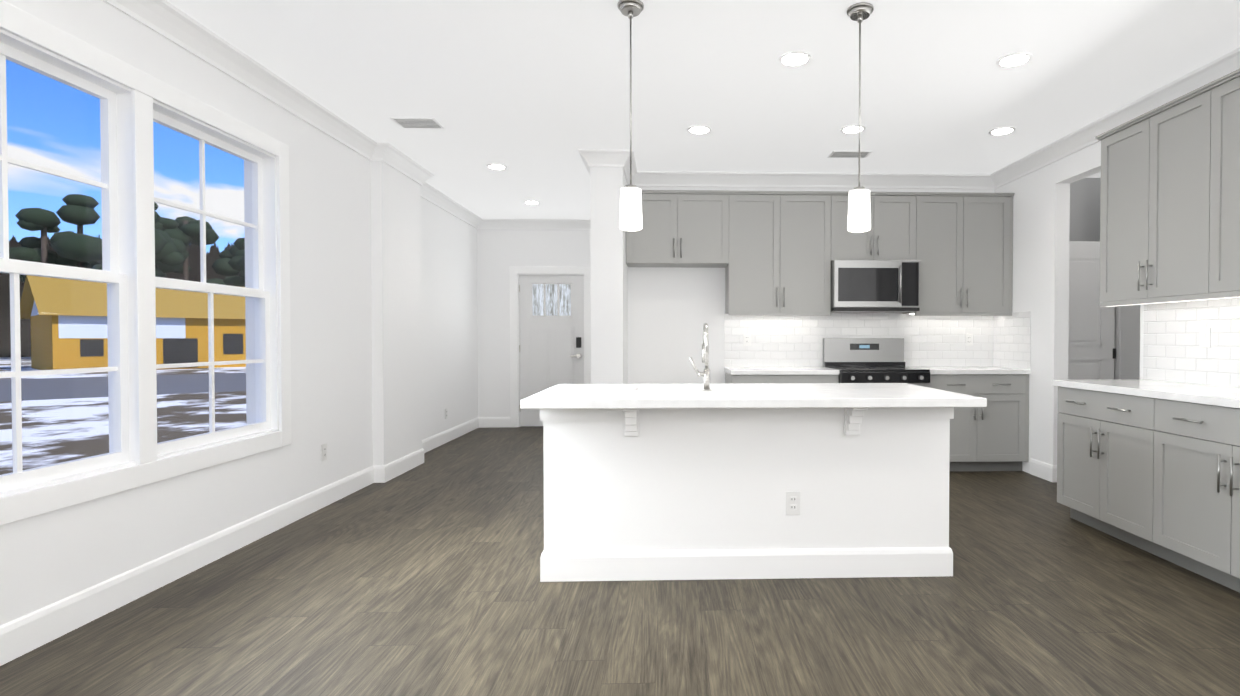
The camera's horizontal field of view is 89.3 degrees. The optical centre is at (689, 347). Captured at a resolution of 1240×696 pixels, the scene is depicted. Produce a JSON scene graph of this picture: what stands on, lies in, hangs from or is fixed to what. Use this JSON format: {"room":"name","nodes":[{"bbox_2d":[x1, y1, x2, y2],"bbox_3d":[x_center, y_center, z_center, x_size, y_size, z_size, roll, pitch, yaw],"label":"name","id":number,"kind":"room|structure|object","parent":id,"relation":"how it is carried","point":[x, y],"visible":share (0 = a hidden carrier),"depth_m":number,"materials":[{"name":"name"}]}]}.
{"room":"kitchen","nodes":[
{"label":"kitchen","id":0,"kind":"room"},
{"bbox_2d":[0,0,477,625],"bbox_3d":[-2.571,-0.235,2.780,0.290,2.750,11.410,0,1,-2],"label":"wall","id":1,"kind":"structure","parent":0,"point":[384,304],"depth_m":4.29,"materials":[{"name":"white paint"}]},
{"bbox_2d":[0,0,291,525],"bbox_3d":[-2.574,-0.318,2.875,0.150,1.897,2.188,0,1,-2],"label":"window","id":2,"kind":"structure","parent":1,"relation":"in","point":[135,103],"depth_m":2.84,"materials":[{"name":"white"}]},
{"bbox_2d":[0,465,379,665],"bbox_3d":[-2.451,1.093,1.212,0.020,0.139,7.830,0,1,-2],"label":"baseboard","id":3,"kind":"structure","parent":1,"relation":"attached to","point":[38,627],"depth_m":2.92,"materials":[{"name":"white"}]},
{"bbox_2d":[321,443,326,460],"bbox_3d":[-2.567,0.734,4.390,0.008,0.116,0.072,0,1,-2],"label":"outlet","id":4,"kind":"object","parent":1,"relation":"attached to","point":[323,452],"visible":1,"depth_m":4.38,"materials":[{"name":"white plastic"}]},
{"bbox_2d":[380,445,427,482],"bbox_3d":[-2.519,1.028,5.527,0.024,0.139,0.828,0,1,-2],"label":"baseboard","id":5,"kind":"structure","parent":1,"relation":"attached to","point":[389,471],"depth_m":5.45,"materials":[{"name":"white wood"}]},
{"bbox_2d":[445,408,447,418],"bbox_3d":[-2.761,0.745,7.096,0.008,0.116,0.072,0,1,-2],"label":"outlet","id":6,"kind":"object","parent":1,"relation":"attached to","point":[446,413],"visible":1,"depth_m":7.10,"materials":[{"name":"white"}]},
{"bbox_2d":[422,417,479,450],"bbox_3d":[-2.759,1.005,7.110,0.014,0.139,2.380,0,1,-2],"label":"baseboard","id":7,"kind":"structure","parent":1,"relation":"attached to","point":[439,439],"depth_m":7.24,"materials":[{"name":"white wood"}]},
{"bbox_2d":[103,0,1239,229],"bbox_3d":[0.227,-1.551,2.857,5.690,0.119,11.010,0,1,-2],"label":"crown molding","id":8,"kind":"structure","parent":1,"relation":"attached to","point":[173,24],"depth_m":4.99,"materials":[{"name":"white wood"}]},
{"bbox_2d":[477,229,590,416],"bbox_3d":[-1.741,-0.320,8.416,2.140,2.750,0.200,0,1,-2],"label":"wall","id":9,"kind":"structure","parent":0,"point":[500,252],"depth_m":8.29,"materials":[{"name":"white paint"}]},
{"bbox_2d":[480,417,509,427],"bbox_3d":[-2.577,0.987,8.299,0.400,0.139,0.014,0,1,-2],"label":"baseboard","id":10,"kind":"structure","parent":9,"relation":"attached to","point":[485,422],"depth_m":8.29,"materials":[{"name":"white wood"}]},
{"bbox_2d":[510,266,590,426],"bbox_3d":[-1.841,-0.016,8.407,1.084,2.141,0.220,0,1,-2],"label":"door frame","id":11,"kind":"structure","parent":9,"relation":"attached to","point":[517,271],"depth_m":8.29,"materials":[{"name":"white wood"}]},
{"bbox_2d":[519,275,583,425],"bbox_3d":[-1.840,0.038,8.343,0.862,2.021,0.100,0,1,-2],"label":"front door","id":12,"kind":"structure","parent":9,"relation":"in","point":[551,330],"depth_m":8.35,"materials":[{"name":"white wood"}]},
{"bbox_2d":[590,167,627,383],"bbox_3d":[-0.750,-0.296,6.815,0.270,2.750,3.070,0,1,-2],"label":"wall column","id":13,"kind":"structure","parent":0,"point":[609,315],"depth_m":5.28,"materials":[{"name":"white paint"}]},
{"bbox_2d":[0,426,1239,695],"bbox_3d":[0.962,1.163,2.923,7.560,0.050,11.610,0,1,-2],"label":"floor","id":14,"kind":"structure","parent":0,"point":[422,578],"depth_m":2.62,"materials":[{"name":"brown wood"}]},
{"bbox_2d":[540,407,953,581],"bbox_3d":[0.284,0.696,3.343,2.035,0.870,0.850,0,1,-2],"label":"kitchen island","id":15,"kind":"object","parent":14,"relation":"on","point":[706,480],"depth_m":3.07,"materials":[{"name":"white"}]},
{"bbox_2d":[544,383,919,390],"bbox_3d":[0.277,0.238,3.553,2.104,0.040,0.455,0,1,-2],"label":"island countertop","id":16,"kind":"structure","parent":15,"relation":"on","point":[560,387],"depth_m":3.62,"materials":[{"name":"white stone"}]},
{"bbox_2d":[636,387,699,390],"bbox_3d":[0.080,0.350,3.521,0.780,0.208,0.420,0,1,-2],"label":"sink","id":17,"kind":"object","parent":16,"relation":"in","point":[637,388],"depth_m":3.71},
{"bbox_2d":[520,387,986,410],"bbox_3d":[0.294,0.245,3.064,2.104,0.040,0.525,0,1,-2],"label":"island countertop","id":18,"kind":"structure","parent":15,"relation":"on","point":[719,396],"depth_m":2.84,"materials":[{"name":"white stone"}]},
{"bbox_2d":[690,357,711,390],"bbox_3d":[0.060,0.134,3.257,0.118,0.177,0.054,0,1,-2],"label":"faucet","id":19,"kind":"object","parent":18,"relation":"on","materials":[{"name":"silver metal"}]},
{"bbox_2d":[822,338,929,387],"bbox_3d":[1.682,0.504,5.669,0.778,1.185,0.712,0,1,-2],"label":"range","id":20,"kind":"object","parent":14,"relation":"on","point":[866,360],"visible":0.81,"depth_m":5.94,"materials":[{"name":"silver metal"}]},
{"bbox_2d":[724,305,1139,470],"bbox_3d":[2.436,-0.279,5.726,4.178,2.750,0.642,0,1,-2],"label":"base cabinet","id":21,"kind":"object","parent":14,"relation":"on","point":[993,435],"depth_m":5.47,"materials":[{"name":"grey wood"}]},
{"bbox_2d":[1057,387,1139,547],"bbox_3d":[2.741,0.691,3.686,0.604,0.870,0.874,0,1,-2],"label":"base cabinet","id":22,"kind":"object","parent":14,"relation":"on","point":[1098,432],"depth_m":3.70,"materials":[{"name":"grey wood"}]},
{"bbox_2d":[1140,399,1239,592],"bbox_3d":[2.770,0.704,2.851,0.604,0.870,1.034,0,1,-2],"label":"base cabinet","id":23,"kind":"object","parent":14,"relation":"on","point":[1151,466],"depth_m":3.07,"materials":[{"name":"grey wood"}]},
{"bbox_2d":[1052,379,1239,410],"bbox_3d":[2.761,0.249,2.798,0.626,0.040,2.688,0,1,-2],"label":"countertop","id":24,"kind":"structure","parent":23,"relation":"on","point":[1210,395],"depth_m":3.40,"materials":[{"name":"white stone"}]},
{"bbox_2d":[166,0,1239,219],"bbox_3d":[0.962,-1.662,2.881,7.560,0.100,11.610,0,1,-2],"label":"ceiling","id":25,"kind":"structure","parent":0,"point":[533,96],"depth_m":3.72,"materials":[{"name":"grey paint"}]},
{"bbox_2d":[390,117,444,128],"bbox_3d":[-1.968,-1.631,4.532,0.310,0.008,0.210,0,1,-2],"label":"ceiling vent","id":26,"kind":"object","parent":25,"relation":"in","point":[429,123],"visible":1,"depth_m":4.52,"materials":[{"name":"white metal"}]},
{"bbox_2d":[486,164,506,169],"bbox_3d":[-1.752,-1.649,5.684,0.184,0.008,0.184,0,1,-2],"label":"recessed light","id":27,"kind":"object","parent":25,"relation":"in","point":[497,166],"visible":1,"depth_m":5.66,"materials":[{"name":"white plastic"}]},
{"bbox_2d":[524,200,539,203],"bbox_3d":[-1.807,-1.671,7.173,0.184,0.008,0.184,0,1,-2],"label":"recessed light","id":28,"kind":"object","parent":25,"relation":"in","point":[531,202],"visible":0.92,"depth_m":7.15,"materials":[{"name":"white plastic"}]},
{"bbox_2d":[617,0,643,230],"bbox_3d":[-0.275,-1.083,2.942,0.124,1.058,0.124,0,1,-2],"label":"pendant light","id":29,"kind":"object","parent":25,"relation":"hanging from","point":[630,219],"visible":1,"depth_m":2.91,"materials":[{"name":"white glass"}]},
{"bbox_2d":[687,125,711,133],"bbox_3d":[0.076,-1.634,4.677,0.184,0.008,0.184,0,1,-2],"label":"recessed light","id":30,"kind":"object","parent":25,"relation":"in","point":[699,129],"visible":1,"depth_m":4.65,"materials":[{"name":"white plastic"}]},
{"bbox_2d":[778,51,811,66],"bbox_3d":[0.592,-1.616,3.494,0.184,0.008,0.184,0,1,-2],"label":"recessed light","id":31,"kind":"object","parent":25,"relation":"in","point":[794,58],"visible":1,"depth_m":3.48,"materials":[{"name":"white plastic"}]},
{"bbox_2d":[828,151,871,157],"bbox_3d":[1.361,-1.643,5.297,0.330,0.008,0.180,0,1,-2],"label":"ceiling vent","id":32,"kind":"object","parent":25,"relation":"in","point":[846,154],"visible":0.98,"depth_m":5.29,"materials":[{"name":"white metal"}]},
{"bbox_2d":[840,125,865,133],"bbox_3d":[1.226,-1.633,4.667,0.184,0.008,0.184,0,1,-2],"label":"recessed light","id":33,"kind":"object","parent":25,"relation":"in","point":[851,129],"visible":0.88,"depth_m":4.65,"materials":[{"name":"white plastic"}]},
{"bbox_2d":[847,2,873,232],"bbox_3d":[0.814,-1.083,2.979,0.124,1.058,0.124,0,1,-2],"label":"pendant light","id":34,"kind":"object","parent":25,"relation":"hanging from","point":[859,215],"visible":1,"depth_m":2.95,"materials":[{"name":"white glass"}]},
{"bbox_2d":[989,127,1015,134],"bbox_3d":[2.359,-1.634,4.706,0.184,0.008,0.184,0,1,-2],"label":"recessed light","id":35,"kind":"object","parent":25,"relation":"in","point":[1002,130],"visible":0.98,"depth_m":4.70,"materials":[{"name":"white"}]},
{"bbox_2d":[996,52,1032,67],"bbox_3d":[1.827,-1.616,3.507,0.184,0.008,0.184,0,1,-2],"label":"recessed light","id":36,"kind":"object","parent":25,"relation":"in","point":[1014,60],"visible":1,"depth_m":3.50,"materials":[{"name":"white plastic"}]},
{"bbox_2d":[628,178,1100,383],"bbox_3d":[2.021,-0.285,6.105,5.220,2.750,0.140,0,1,-2],"label":"wall","id":37,"kind":"structure","parent":0,"point":[672,311],"depth_m":5.96,"materials":[{"name":"white paint"}]},
{"bbox_2d":[743,334,750,345],"bbox_3d":[0.555,-0.078,5.976,0.072,0.116,0.008,0,1,-2],"label":"outlet","id":38,"kind":"object","parent":37,"relation":"attached to","point":[746,339],"visible":1,"depth_m":5.97,"materials":[{"name":"white plastic"}]},
{"bbox_2d":[626,190,1014,315],"bbox_3d":[1.196,-0.858,5.812,3.542,1.120,0.366,0,1,-2],"label":"upper cabinet","id":39,"kind":"object","parent":37,"relation":"attached to","point":[774,253],"visible":1,"depth_m":5.67,"materials":[{"name":"grey wood"}]},
{"bbox_2d":[831,260,919,312],"bbox_3d":[1.677,-0.563,5.779,0.774,0.455,0.471,0,1,-2],"label":"microwave","id":40,"kind":"object","parent":39,"relation":"attached to","point":[875,286],"visible":0.98,"depth_m":5.59,"materials":[{"name":"silver metal"}]},
{"bbox_2d":[724,312,991,366],"bbox_3d":[1.650,-0.084,6.021,2.628,0.530,0.007,0,1,-2],"label":"backsplash","id":41,"kind":"structure","parent":37,"relation":"attached to","point":[776,341],"depth_m":6.01,"materials":[{"name":"white tile"}]},
{"bbox_2d":[965,334,972,345],"bbox_3d":[2.714,-0.079,6.051,0.072,0.116,0.008,0,1,-2],"label":"outlet","id":42,"kind":"object","parent":37,"relation":"attached to","point":[968,339],"visible":1,"depth_m":6.05,"materials":[{"name":"white plastic"}]},
{"bbox_2d":[995,141,1143,472],"bbox_3d":[3.176,-0.219,1.673,0.120,2.750,8.800,0,1,-2],"label":"wall","id":43,"kind":"structure","parent":0,"point":[1041,214],"depth_m":5.24,"materials":[{"name":"white paint"}]},
{"bbox_2d":[992,311,1030,369],"bbox_3d":[2.971,-0.080,5.756,0.006,0.530,0.610,0,1,-2],"label":"backsplash","id":44,"kind":"structure","parent":43,"relation":"attached to","point":[1011,335],"depth_m":5.73,"materials":[{"name":"white tile"}]},
{"bbox_2d":[1030,458,1056,481],"bbox_3d":[2.984,1.032,5.286,0.014,0.139,0.324,0,1,-2],"label":"baseboard","id":45,"kind":"structure","parent":43,"relation":"attached to","point":[1043,470],"depth_m":5.25,"materials":[{"name":"white"}]},
{"bbox_2d":[1099,90,1230,304],"bbox_3d":[2.879,-0.839,3.660,0.329,1.092,0.890,0,1,-2],"label":"upper cabinet","id":46,"kind":"object","parent":43,"relation":"attached to","point":[1170,206],"depth_m":3.67,"materials":[{"name":"grey wood"}]},
{"bbox_2d":[1143,297,1239,387],"bbox_3d":[3.073,-0.036,2.813,0.006,0.530,2.680,0,1,-2],"label":"backsplash","id":47,"kind":"structure","parent":43,"relation":"attached to","point":[1173,351],"depth_m":3.76,"materials":[{"name":"white tile"}]},
{"bbox_2d":[1195,69,1239,296],"bbox_3d":[2.908,-0.827,2.821,0.329,1.092,1.030,0,1,-2],"label":"upper cabinet","id":48,"kind":"object","parent":43,"relation":"attached to","point":[1217,103],"depth_m":3.22,"materials":[{"name":"grey wood"}]},
{"bbox_2d":[1068,241,1115,379],"bbox_3d":[3.474,0.075,5.513,0.602,2.032,0.095,0,1,-2],"label":"hall door","id":49,"kind":"structure","parent":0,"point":[1091,352],"depth_m":5.51,"materials":[{"name":"white wood"}]},
{"label":"outside","id":50,"kind":"structure","parent":0,"visible":0},
{"bbox_2d":[0,357,246,474],"bbox_3d":[-129.114,-0.272,120.572,550.000,0.001,550.000,0,1,-2],"label":"ground","id":51,"kind":"structure","parent":50,"point":[64,452],"depth_m":13.49,"materials":[{"name":"white snow"}]},
{"bbox_2d":[9,194,244,286],"bbox_3d":[-44.172,-4.669,40.357,95.400,11.192,21.826,-1,1,-37],"label":"trees","id":52,"kind":"object","parent":51,"relation":"on","point":[226,265],"depth_m":42.86,"materials":[{"name":"green plant"}]},
{"bbox_2d":[20,275,245,369],"bbox_3d":[-28.931,-1.273,33.640,7.900,4.601,9.300,1,1,38],"label":"building","id":53,"kind":"structure","parent":51,"relation":"on","point":[57,329],"depth_m":31.14,"materials":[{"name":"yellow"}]},
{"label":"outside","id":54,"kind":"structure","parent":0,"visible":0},
{"bbox_2d":[0,235,238,357],"bbox_3d":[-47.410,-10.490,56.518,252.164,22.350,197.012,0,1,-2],"label":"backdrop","id":55,"kind":"structure","parent":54,"point":[211,255],"depth_m":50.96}
]}

